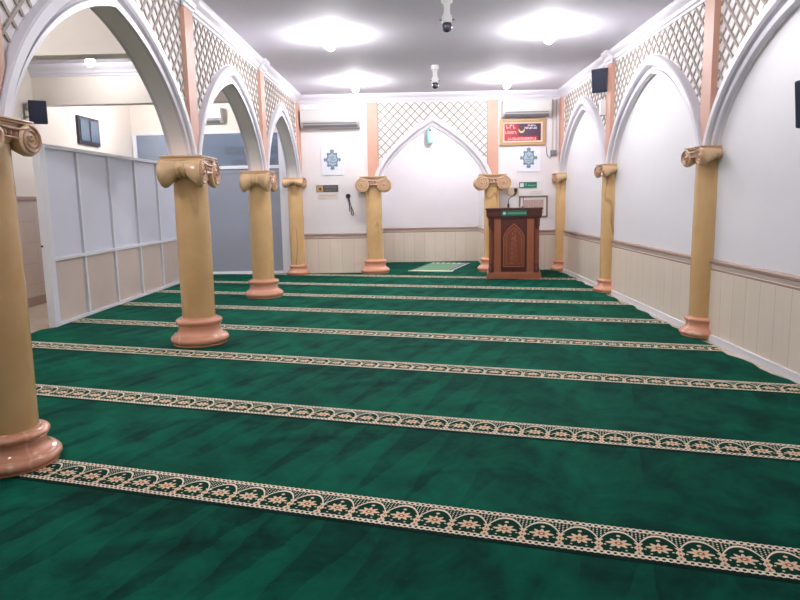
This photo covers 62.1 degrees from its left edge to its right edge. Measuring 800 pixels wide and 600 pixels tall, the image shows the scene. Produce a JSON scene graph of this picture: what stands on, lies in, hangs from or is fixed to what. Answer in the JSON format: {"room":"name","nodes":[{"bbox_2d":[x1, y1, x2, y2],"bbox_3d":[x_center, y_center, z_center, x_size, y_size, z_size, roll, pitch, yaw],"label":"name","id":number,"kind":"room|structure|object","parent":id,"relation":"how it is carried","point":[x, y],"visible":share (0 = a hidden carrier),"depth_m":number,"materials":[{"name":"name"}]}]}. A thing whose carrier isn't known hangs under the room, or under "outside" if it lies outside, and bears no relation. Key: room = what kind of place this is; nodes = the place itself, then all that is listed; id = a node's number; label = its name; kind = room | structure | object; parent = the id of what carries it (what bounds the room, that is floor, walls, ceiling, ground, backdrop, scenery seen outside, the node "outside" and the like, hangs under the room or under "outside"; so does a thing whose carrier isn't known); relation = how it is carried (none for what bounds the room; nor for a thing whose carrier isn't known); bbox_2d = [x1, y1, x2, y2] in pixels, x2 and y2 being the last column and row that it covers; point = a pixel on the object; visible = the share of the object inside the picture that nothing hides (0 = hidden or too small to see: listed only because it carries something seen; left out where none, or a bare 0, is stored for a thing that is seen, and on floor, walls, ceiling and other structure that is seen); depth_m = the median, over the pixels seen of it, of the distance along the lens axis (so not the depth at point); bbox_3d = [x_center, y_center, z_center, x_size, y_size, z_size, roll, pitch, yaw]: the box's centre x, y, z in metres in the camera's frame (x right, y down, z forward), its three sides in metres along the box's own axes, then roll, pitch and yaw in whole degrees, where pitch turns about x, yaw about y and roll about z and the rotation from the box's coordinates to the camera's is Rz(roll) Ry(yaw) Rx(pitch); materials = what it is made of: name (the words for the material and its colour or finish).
{"room":"mosque","nodes":[
{"label":"mosque","id":0,"kind":"room"},
{"bbox_2d":[11,70,167,307],"bbox_3d":[-5.390,-1.402,7.975,0.150,3.434,20.200,-1,9,1],"label":"wall","id":1,"kind":"structure","parent":0,"point":[114,121],"depth_m":10.04,"materials":[{"name":"beige paint"}]},
{"bbox_2d":[28,100,47,124],"bbox_3d":[-5.221,-2.689,9.578,0.230,0.328,0.407,-6,10,-30],"label":"loudspeaker","id":2,"kind":"object","parent":1,"relation":"attached to","point":[37,110],"visible":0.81,"depth_m":9.41,"materials":[{"name":"black plastic"}]},
{"bbox_2d":[75,115,100,146],"bbox_3d":[-5.277,-2.856,11.274,0.050,0.460,0.740,-1,9,1],"label":"window","id":3,"kind":"structure","parent":1,"relation":"in","point":[88,133],"depth_m":11.20,"materials":[{"name":"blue glass"}]},
{"bbox_2d":[0,0,301,177],"bbox_3d":[-2.149,-1.086,5.468,0.268,3.434,15.260,-1,9,1],"label":"arches","id":4,"kind":"structure","parent":0,"point":[182,66],"depth_m":6.23,"materials":[{"name":"white paint"}]},
{"bbox_2d":[27,62,138,77],"bbox_3d":[-3.773,-3.317,9.525,3.140,0.165,0.110,-1,9,1],"label":"trim","id":5,"kind":"structure","parent":4,"relation":"attached to","point":[99,68],"depth_m":9.53,"materials":[{"name":"white paint"}]},
{"bbox_2d":[172,0,300,102],"bbox_3d":[-2.042,-2.704,5.222,0.135,0.165,15.260,-1,9,1],"label":"trim","id":6,"kind":"structure","parent":4,"relation":"attached to","point":[202,13],"depth_m":8.07,"materials":[{"name":"white paint"}]},
{"bbox_2d":[129,103,277,134],"bbox_3d":[-3.708,-3.592,13.031,3.140,0.665,0.132,-1,9,1],"label":"wall header","id":7,"kind":"structure","parent":0,"point":[144,119],"depth_m":13.00,"materials":[{"name":"beige paint"}]},
{"bbox_2d":[206,107,223,123],"bbox_3d":[-3.890,-3.566,12.880,0.900,0.284,0.212,-1,9,1],"label":"air conditioner","id":8,"kind":"object","parent":7,"relation":"attached to","point":[216,114],"visible":0.41,"depth_m":12.79,"materials":[{"name":"white plastic"}]},
{"bbox_2d":[202,132,278,165],"bbox_3d":[-3.614,-2.802,17.089,3.140,3.434,0.100,-1,9,1],"label":"wall","id":9,"kind":"structure","parent":0,"point":[213,144],"depth_m":16.88,"materials":[{"name":"grey paint"}]},
{"bbox_2d":[223,146,277,154],"bbox_3d":[-3.775,-3.792,16.857,1.400,0.200,0.070,-1,9,1],"label":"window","id":10,"kind":"structure","parent":9,"relation":"in","point":[274,149],"depth_m":16.85,"materials":[{"name":"grey glass"}]},
{"bbox_2d":[230,159,277,165],"bbox_3d":[-3.717,-3.398,16.915,1.200,0.360,0.070,-1,9,1],"label":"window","id":11,"kind":"structure","parent":9,"relation":"in","point":[239,162],"depth_m":16.89,"materials":[{"name":"grey glass"}]},
{"bbox_2d":[29,0,673,94],"bbox_3d":[-1.199,-3.215,7.629,8.800,0.100,20.400,-1,9,1],"label":"ceiling","id":12,"kind":"structure","parent":0,"point":[385,46],"depth_m":8.46,"materials":[{"name":"paint"}]},
{"bbox_2d":[31,8,129,60],"bbox_3d":[-3.822,-2.677,6.578,3.140,0.555,0.230,-1,9,1],"label":"ceiling beam","id":13,"kind":"structure","parent":12,"relation":"attached to","point":[82,35],"depth_m":6.47,"materials":[{"name":"beige paint"}]},
{"bbox_2d":[85,59,94,66],"bbox_3d":[-4.125,-3.200,8.846,0.120,0.183,0.120,-1,9,1],"label":"ceiling lamp","id":14,"kind":"object","parent":12,"relation":"hanging from","point":[90,62],"visible":0.53,"depth_m":8.81,"materials":[{"name":"white plastic"}]},
{"bbox_2d":[31,75,228,106],"bbox_3d":[-3.767,-3.148,9.707,3.140,0.555,0.200,-1,9,1],"label":"ceiling beam","id":15,"kind":"structure","parent":12,"relation":"attached to","point":[120,90],"depth_m":9.64,"materials":[{"name":"beige paint"}]},
{"bbox_2d":[326,34,334,50],"bbox_3d":[-0.857,-3.162,8.187,0.120,0.183,0.120,-1,9,1],"label":"ceiling lamp","id":16,"kind":"object","parent":12,"relation":"hanging from","point":[330,44],"visible":1,"depth_m":8.15,"materials":[{"name":"white plastic"}]},
{"bbox_2d":[352,81,358,91],"bbox_3d":[-0.761,-3.638,11.350,0.120,0.183,0.120,-1,9,1],"label":"ceiling lamp","id":17,"kind":"object","parent":12,"relation":"hanging from","point":[355,87],"visible":1,"depth_m":11.31,"materials":[{"name":"white plastic"}]},
{"bbox_2d":[430,65,439,88],"bbox_3d":[0.534,-3.401,10.150,0.123,0.345,0.119,7,12,44],"label":"ceiling fixture","id":18,"kind":"object","parent":12,"relation":"hanging from","point":[434,68],"visible":1,"depth_m":10.12,"materials":[{"name":"white plastic"}]},
{"bbox_2d":[439,0,453,32],"bbox_3d":[0.474,-2.885,6.719,0.123,0.345,0.119,7,12,44],"label":"ceiling fixture","id":19,"kind":"object","parent":12,"relation":"hanging from","point":[446,19],"visible":1,"depth_m":6.69,"materials":[{"name":"white plastic"}]},
{"bbox_2d":[503,77,509,88],"bbox_3d":[1.807,-3.671,11.250,0.120,0.183,0.120,-1,9,1],"label":"ceiling lamp","id":20,"kind":"object","parent":12,"relation":"hanging from","point":[506,84],"visible":1,"depth_m":11.21,"materials":[{"name":"white plastic"}]},
{"bbox_2d":[544,27,553,43],"bbox_3d":[1.801,-3.189,8.035,0.120,0.183,0.120,-1,9,1],"label":"ceiling lamp","id":21,"kind":"object","parent":12,"relation":"hanging from","point":[549,37],"visible":1,"depth_m":8.00,"materials":[{"name":"white plastic"}]},
{"bbox_2d":[28,271,799,384],"bbox_3d":[-1.133,0.282,8.153,8.800,0.106,20.400,-1,9,1],"label":"floor","id":22,"kind":"structure","parent":0,"point":[38,315],"depth_m":8.17,"materials":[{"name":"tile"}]},
{"bbox_2d":[32,144,179,327],"bbox_3d":[-4.049,-1.135,10.424,0.105,2.127,5.630,-1,9,1],"label":"wall","id":23,"kind":"structure","parent":22,"relation":"on","point":[107,223],"depth_m":9.01,"materials":[{"name":"white paint"}]},
{"bbox_2d":[132,133,290,273],"bbox_3d":[-3.677,-1.886,13.248,3.100,2.765,0.090,-1,9,1],"label":"glass wall","id":24,"kind":"structure","parent":22,"relation":"on","point":[228,205],"depth_m":13.28,"materials":[{"name":"grey glass"}]},
{"bbox_2d":[157,283,630,304],"bbox_3d":[-0.460,-0.120,10.343,7.679,0.014,1.286,2,9,17],"label":"carpet runner","id":25,"kind":"object","parent":22,"relation":"on","point":[418,293],"visible":0.86,"depth_m":10.02,"materials":[{"name":"green carpet"}]},
{"bbox_2d":[593,164,617,292],"bbox_3d":[2.983,-1.045,9.773,0.233,1.858,0.550,-1,9,1],"label":"column","id":26,"kind":"structure","parent":25,"relation":"on","point":[607,172],"depth_m":9.67,"materials":[{"name":"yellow stone"}]},
{"bbox_2d":[120,292,668,323],"bbox_3d":[-0.505,0.078,9.030,7.653,0.014,1.271,2,9,17],"label":"carpet runner","id":27,"kind":"object","parent":22,"relation":"on","point":[447,308],"visible":0.95,"depth_m":8.74,"materials":[{"name":"green carpet"}]},
{"bbox_2d":[239,170,283,298],"bbox_3d":[-2.059,-0.967,9.883,0.574,1.858,0.688,-1,9,1],"label":"column","id":28,"kind":"structure","parent":27,"relation":"on","point":[259,183],"depth_m":9.75,"materials":[{"name":"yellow stone"}]},
{"bbox_2d":[70,305,722,351],"bbox_3d":[-0.551,0.277,7.711,7.638,0.014,1.296,2,9,17],"label":"carpet runner","id":29,"kind":"object","parent":22,"relation":"on","point":[581,333],"visible":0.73,"depth_m":7.39,"materials":[{"name":"green carpet"}]},
{"bbox_2d":[678,145,722,338],"bbox_3d":[2.927,-0.565,6.579,0.233,1.858,0.550,-1,9,1],"label":"column","id":30,"kind":"structure","parent":29,"relation":"on","point":[705,157],"depth_m":6.48,"materials":[{"name":"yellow stone"}]},
{"bbox_2d":[0,478,799,599],"bbox_3d":[-0.675,1.076,2.396,7.784,0.014,1.284,2,9,17],"label":"carpet runner","id":31,"kind":"object","parent":22,"relation":"on","point":[58,542],"visible":1,"depth_m":2.61,"materials":[{"name":"green carpet"}]},
{"bbox_2d":[213,274,593,290],"bbox_3d":[-0.430,-0.323,11.695,7.628,0.014,1.336,2,9,17],"label":"carpet runner","id":32,"kind":"object","parent":22,"relation":"on","point":[475,283],"visible":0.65,"depth_m":11.42,"materials":[{"name":"green carpet"}]},
{"bbox_2d":[9,396,799,583],"bbox_3d":[-0.652,0.880,3.699,7.825,0.014,1.238,2,9,17],"label":"carpet runner","id":33,"kind":"object","parent":22,"relation":"on","point":[736,516],"visible":1,"depth_m":3.34,"materials":[{"name":"green carpet"}]},
{"bbox_2d":[0,115,62,478],"bbox_3d":[-2.170,-0.016,3.555,0.511,1.858,0.550,-1,9,1],"label":"column","id":34,"kind":"structure","parent":33,"relation":"on","point":[26,447],"depth_m":3.52,"materials":[{"name":"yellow stone"}]},
{"bbox_2d":[246,261,575,279],"bbox_3d":[0.232,-0.672,13.936,6.850,0.014,3.380,2,9,17],"label":"carpet runner","id":35,"kind":"object","parent":22,"relation":"on","point":[397,269],"visible":0.63,"depth_m":12.82,"materials":[{"name":"green carpet"}]},
{"bbox_2d":[282,178,309,275],"bbox_3d":[-2.006,-1.421,12.899,0.443,1.858,0.550,-1,9,1],"label":"column","id":36,"kind":"structure","parent":35,"relation":"on","point":[298,266],"depth_m":12.79,"materials":[{"name":"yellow stone"}]},
{"bbox_2d":[355,176,391,273],"bbox_3d":[-0.495,-1.450,12.908,0.688,1.858,0.568,-1,9,1],"label":"column","id":37,"kind":"structure","parent":35,"relation":"on","point":[372,186],"depth_m":12.77,"materials":[{"name":"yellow stone"}]},
{"bbox_2d":[409,263,469,271],"bbox_3d":[0.856,-0.696,13.942,0.900,0.008,1.750,2,9,18],"label":"rug","id":38,"kind":"object","parent":35,"relation":"on","point":[435,267],"visible":1,"depth_m":13.80,"materials":[{"name":"green fabric"}]},
{"bbox_2d":[473,174,510,271],"bbox_3d":[1.779,-1.486,12.863,0.688,1.858,0.568,-1,9,1],"label":"column","id":39,"kind":"structure","parent":35,"relation":"on","point":[491,184],"depth_m":12.65,"materials":[{"name":"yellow stone"}]},
{"bbox_2d":[485,207,542,278],"bbox_3d":[2.029,-1.026,11.863,0.980,1.235,0.660,0,9,9],"label":"pulpit","id":40,"kind":"object","parent":35,"relation":"on","point":[513,231],"visible":1,"depth_m":11.60,"materials":[{"name":"brown wood"}]},
{"bbox_2d":[550,173,566,270],"bbox_3d":[3.037,-1.507,12.848,0.233,1.858,0.550,-1,9,1],"label":"column","id":41,"kind":"structure","parent":35,"relation":"on","point":[558,178],"depth_m":12.74,"materials":[{"name":"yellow stone"}]},
{"bbox_2d":[31,323,799,393],"bbox_3d":[-0.569,0.477,6.379,7.669,0.014,1.281,2,9,17],"label":"carpet runner","id":42,"kind":"object","parent":22,"relation":"on","point":[619,365],"visible":0.84,"depth_m":6.02,"materials":[{"name":"green carpet"}]},
{"bbox_2d":[156,155,228,347],"bbox_3d":[-2.051,-0.482,6.649,0.574,1.858,0.688,-1,9,1],"label":"column","id":43,"kind":"structure","parent":42,"relation":"on","point":[199,326],"depth_m":6.52,"materials":[{"name":"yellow stone"}]},
{"bbox_2d":[32,348,799,462],"bbox_3d":[-0.635,0.679,5.035,7.833,0.014,1.346,2,9,17],"label":"carpet runner","id":44,"kind":"object","parent":22,"relation":"on","point":[743,424],"visible":1,"depth_m":4.68,"materials":[{"name":"green carpet"}]},
{"bbox_2d":[300,99,558,233],"bbox_3d":[0.514,-2.270,13.030,5.260,3.434,0.140,-1,9,1],"label":"wall","id":45,"kind":"structure","parent":0,"point":[320,216],"depth_m":12.89,"materials":[{"name":"white paint"}]},
{"bbox_2d":[316,185,337,191],"bbox_3d":[-1.421,-2.178,12.996,0.430,0.135,0.022,-1,9,1],"label":"wall sign","id":46,"kind":"object","parent":45,"relation":"attached to","point":[319,188],"visible":1,"depth_m":12.99,"materials":[{"name":"brown plastic"}]},
{"bbox_2d":[318,193,337,199],"bbox_3d":[-1.412,-2.024,13.030,0.400,0.120,0.005,-1,9,1],"label":"paper notice","id":47,"kind":"object","parent":45,"relation":"attached to","point":[334,196],"visible":1,"depth_m":13.03,"materials":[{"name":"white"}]},
{"bbox_2d":[300,108,359,128],"bbox_3d":[-1.332,-3.454,12.690,1.120,0.344,0.252,-1,9,1],"label":"air conditioner","id":48,"kind":"object","parent":45,"relation":"attached to","point":[311,118],"visible":1,"depth_m":12.57,"materials":[{"name":"white plastic"}]},
{"bbox_2d":[320,146,343,175],"bbox_3d":[-1.315,-2.701,12.916,0.440,0.550,0.028,-1,9,1],"label":"calligraphy panel","id":49,"kind":"object","parent":45,"relation":"attached to","point":[332,158],"visible":1,"depth_m":12.91,"materials":[{"name":"blue"}]},
{"bbox_2d":[304,233,366,238],"bbox_3d":[-1.169,-1.262,13.122,1.460,0.112,0.036,-1,9,1],"label":"trim","id":50,"kind":"structure","parent":45,"relation":"attached to","point":[321,235],"depth_m":13.12,"materials":[{"name":"brown paint"}]},
{"bbox_2d":[346,194,353,215],"bbox_3d":[-0.979,-1.863,13.022,0.152,0.431,0.050,-1,9,1],"label":"cable","id":51,"kind":"object","parent":45,"relation":"attached to","point":[347,195],"visible":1,"depth_m":13.02,"materials":[{"name":"black plastic"}]},
{"bbox_2d":[366,102,378,175],"bbox_3d":[-0.528,-3.089,12.830,0.210,1.397,0.050,-1,9,1],"label":"trim","id":52,"kind":"structure","parent":45,"relation":"attached to","point":[371,107],"depth_m":12.80,"materials":[{"name":"paint"}]},
{"bbox_2d":[304,235,554,272],"bbox_3d":[0.628,-0.900,13.153,5.040,0.684,0.020,-1,9,1],"label":"wainscoting","id":53,"kind":"structure","parent":45,"relation":"attached to","point":[321,255],"depth_m":13.16,"materials":[{"name":"wood"}]},
{"bbox_2d":[298,89,560,104],"bbox_3d":[0.567,-3.870,12.668,5.030,0.165,0.100,-1,9,1],"label":"trim","id":54,"kind":"structure","parent":45,"relation":"attached to","point":[543,93],"depth_m":12.65,"materials":[{"name":"white paint"}]},
{"bbox_2d":[378,101,486,158],"bbox_3d":[0.624,-3.274,12.800,2.099,1.055,0.014,-1,9,1],"label":"trim","id":55,"kind":"structure","parent":45,"relation":"attached to","point":[457,101],"depth_m":12.76,"materials":[{"name":"beige wood"}]},
{"bbox_2d":[374,115,491,175],"bbox_3d":[0.629,-2.981,12.818,2.300,1.150,0.064,-1,9,1],"label":"trim","id":56,"kind":"structure","parent":45,"relation":"attached to","point":[431,121],"depth_m":12.79,"materials":[{"name":"white paint"}]},
{"bbox_2d":[487,100,497,173],"bbox_3d":[1.781,-3.125,12.784,0.210,1.397,0.050,-1,9,1],"label":"trim","id":57,"kind":"structure","parent":45,"relation":"attached to","point":[492,105],"depth_m":12.75,"materials":[{"name":"paint"}]},
{"bbox_2d":[508,187,518,194],"bbox_3d":[2.200,-2.117,12.918,0.194,0.137,0.070,-1,9,1],"label":"power outlet","id":58,"kind":"object","parent":45,"relation":"attached to","point":[511,190],"visible":0.88,"depth_m":12.88,"materials":[{"name":"beige plastic"}]},
{"bbox_2d":[500,118,545,145],"bbox_3d":[2.355,-3.222,12.759,0.880,0.500,0.050,-1,9,1],"label":"framed board","id":59,"kind":"object","parent":45,"relation":"attached to","point":[527,131],"visible":1,"depth_m":12.76,"materials":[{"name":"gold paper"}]},
{"bbox_2d":[501,99,551,117],"bbox_3d":[2.395,-3.633,12.607,0.920,0.314,0.232,-1,9,1],"label":"air conditioner","id":60,"kind":"object","parent":45,"relation":"attached to","point":[515,108],"visible":1,"depth_m":12.50,"materials":[{"name":"white plastic"}]},
{"bbox_2d":[519,182,536,187],"bbox_3d":[2.488,-2.235,12.923,0.340,0.115,0.015,-1,9,1],"label":"sign","id":61,"kind":"object","parent":45,"relation":"attached to","point":[521,184],"visible":1,"depth_m":12.92,"materials":[{"name":"green plastic"}]},
{"bbox_2d":[516,146,540,171],"bbox_3d":[2.484,-2.726,12.845,0.460,0.490,0.028,-1,9,1],"label":"calligraphy panel","id":62,"kind":"object","parent":45,"relation":"attached to","point":[528,157],"visible":1,"depth_m":12.84,"materials":[{"name":"blue"}]},
{"bbox_2d":[519,195,547,216],"bbox_3d":[2.601,-1.823,12.977,0.560,0.420,0.025,-1,9,1],"label":"framed print","id":63,"kind":"object","parent":45,"relation":"attached to","point":[528,201],"visible":0.52,"depth_m":12.97,"materials":[{"name":"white paper"}]},
{"bbox_2d":[529,190,543,194],"bbox_3d":[2.656,-2.098,12.947,0.280,0.100,0.005,-1,9,1],"label":"paper notice","id":64,"kind":"object","parent":45,"relation":"attached to","point":[531,192],"visible":1,"depth_m":12.95,"materials":[{"name":"beige paper"}]},
{"bbox_2d":[539,229,554,234],"bbox_3d":[2.445,-1.319,13.050,1.370,0.112,0.036,-1,9,1],"label":"trim","id":65,"kind":"structure","parent":45,"relation":"attached to","point":[546,231],"depth_m":13.04,"materials":[{"name":"brown paint"}]},
{"bbox_2d":[546,99,556,157],"bbox_3d":[2.906,-3.278,12.744,0.196,1.105,0.050,-1,9,1],"label":"cable conduit","id":66,"kind":"object","parent":45,"relation":"attached to","point":[552,152],"visible":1,"depth_m":12.76,"materials":[{"name":"grey plastic"}]},
{"bbox_2d":[381,128,483,262],"bbox_3d":[0.663,-2.435,14.111,2.400,3.434,2.050,-1,9,1],"label":"wall niche","id":67,"kind":"object","parent":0,"point":[432,210],"visible":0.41,"depth_m":15.08,"materials":[{"name":"white paint"}]},
{"bbox_2d":[426,127,433,143],"bbox_3d":[0.667,-3.667,14.762,0.170,0.390,0.195,-1,9,1],"label":"wall lamp","id":68,"kind":"object","parent":67,"relation":"attached to","point":[430,132],"visible":0.85,"depth_m":14.70,"materials":[{"name":"white glass"}]},
{"bbox_2d":[562,0,799,383],"bbox_3d":[3.118,-1.535,7.806,0.210,3.434,20.200,-1,9,1],"label":"wall","id":69,"kind":"structure","parent":0,"point":[754,313],"depth_m":6.25,"materials":[{"name":"white paint"}]},
{"bbox_2d":[558,97,563,161],"bbox_3d":[3.069,-3.133,12.653,0.050,1.390,0.200,-1,9,1],"label":"trim","id":70,"kind":"structure","parent":69,"relation":"attached to","point":[561,100],"depth_m":12.57,"materials":[{"name":"paint"}]},
{"bbox_2d":[558,96,605,172],"bbox_3d":[3.025,-2.786,11.083,0.086,1.190,3.086,-1,9,1],"label":"trim","id":71,"kind":"structure","parent":69,"relation":"attached to","point":[585,103],"depth_m":11.04,"materials":[{"name":"white paint"}]},
{"bbox_2d":[564,79,605,131],"bbox_3d":[3.057,-3.026,11.043,0.014,1.118,2.878,-1,9,1],"label":"trim","id":72,"kind":"structure","parent":69,"relation":"attached to","point":[567,114],"depth_m":11.28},
{"bbox_2d":[591,68,607,92],"bbox_3d":[2.931,-3.180,9.642,0.230,0.345,0.256,7,11,42],"label":"loudspeaker","id":73,"kind":"object","parent":69,"relation":"attached to","point":[599,76],"visible":0.94,"depth_m":9.55,"materials":[{"name":"black plastic"}]},
{"bbox_2d":[599,99,605,115],"bbox_3d":[2.969,-2.802,9.681,0.118,0.220,0.100,-1,9,1],"label":"junction box","id":74,"kind":"object","parent":69,"relation":"attached to","point":[602,103],"visible":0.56,"depth_m":9.64,"materials":[{"name":"white plastic"}]},
{"bbox_2d":[605,62,615,155],"bbox_3d":[3.009,-2.664,9.529,0.060,1.390,0.210,-1,9,1],"label":"trim","id":75,"kind":"structure","parent":69,"relation":"attached to","point":[610,94],"depth_m":9.44,"materials":[{"name":"paint"}]},
{"bbox_2d":[558,0,704,96],"bbox_3d":[2.874,-2.782,5.124,0.150,0.165,15.260,-1,9,1],"label":"trim","id":76,"kind":"structure","parent":69,"relation":"attached to","point":[677,9],"depth_m":8.26,"materials":[{"name":"white paint"}]},
{"bbox_2d":[605,54,702,163],"bbox_3d":[2.970,-2.315,7.949,0.086,1.190,3.206,-1,9,1],"label":"trim","id":77,"kind":"structure","parent":69,"relation":"attached to","point":[661,65],"depth_m":7.67,"materials":[{"name":"white paint"}]},
{"bbox_2d":[613,3,704,123],"bbox_3d":[3.001,-2.580,7.909,0.014,1.070,2.997,-1,9,1],"label":"trim","id":78,"kind":"structure","parent":69,"relation":"attached to","point":[698,34],"depth_m":7.17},
{"bbox_2d":[700,0,721,139],"bbox_3d":[2.953,-2.184,6.335,0.060,1.390,0.210,-1,9,1],"label":"trim","id":79,"kind":"structure","parent":69,"relation":"attached to","point":[712,20],"depth_m":6.27,"materials":[{"name":"paint"}]},
{"bbox_2d":[716,0,767,91],"bbox_3d":[2.946,-2.070,4.755,0.014,1.138,2.927,-1,9,1],"label":"trim","id":80,"kind":"structure","parent":69,"relation":"attached to","point":[754,7],"depth_m":5.92,"materials":[{"name":"beige wood"}]},
{"bbox_2d":[702,0,799,144],"bbox_3d":[2.914,-1.840,4.790,0.086,1.190,3.136,-1,9,1],"label":"trim","id":81,"kind":"structure","parent":69,"relation":"attached to","point":[773,12],"depth_m":5.65,"materials":[{"name":"white paint"}]},
{"bbox_2d":[795,80,799,127],"bbox_3d":[2.870,-1.344,4.491,0.245,0.334,0.300,-4,9,-20],"label":"loudspeaker","id":82,"kind":"object","parent":69,"relation":"attached to","point":[797,83],"visible":1,"depth_m":4.57,"materials":[{"name":"black plastic"}]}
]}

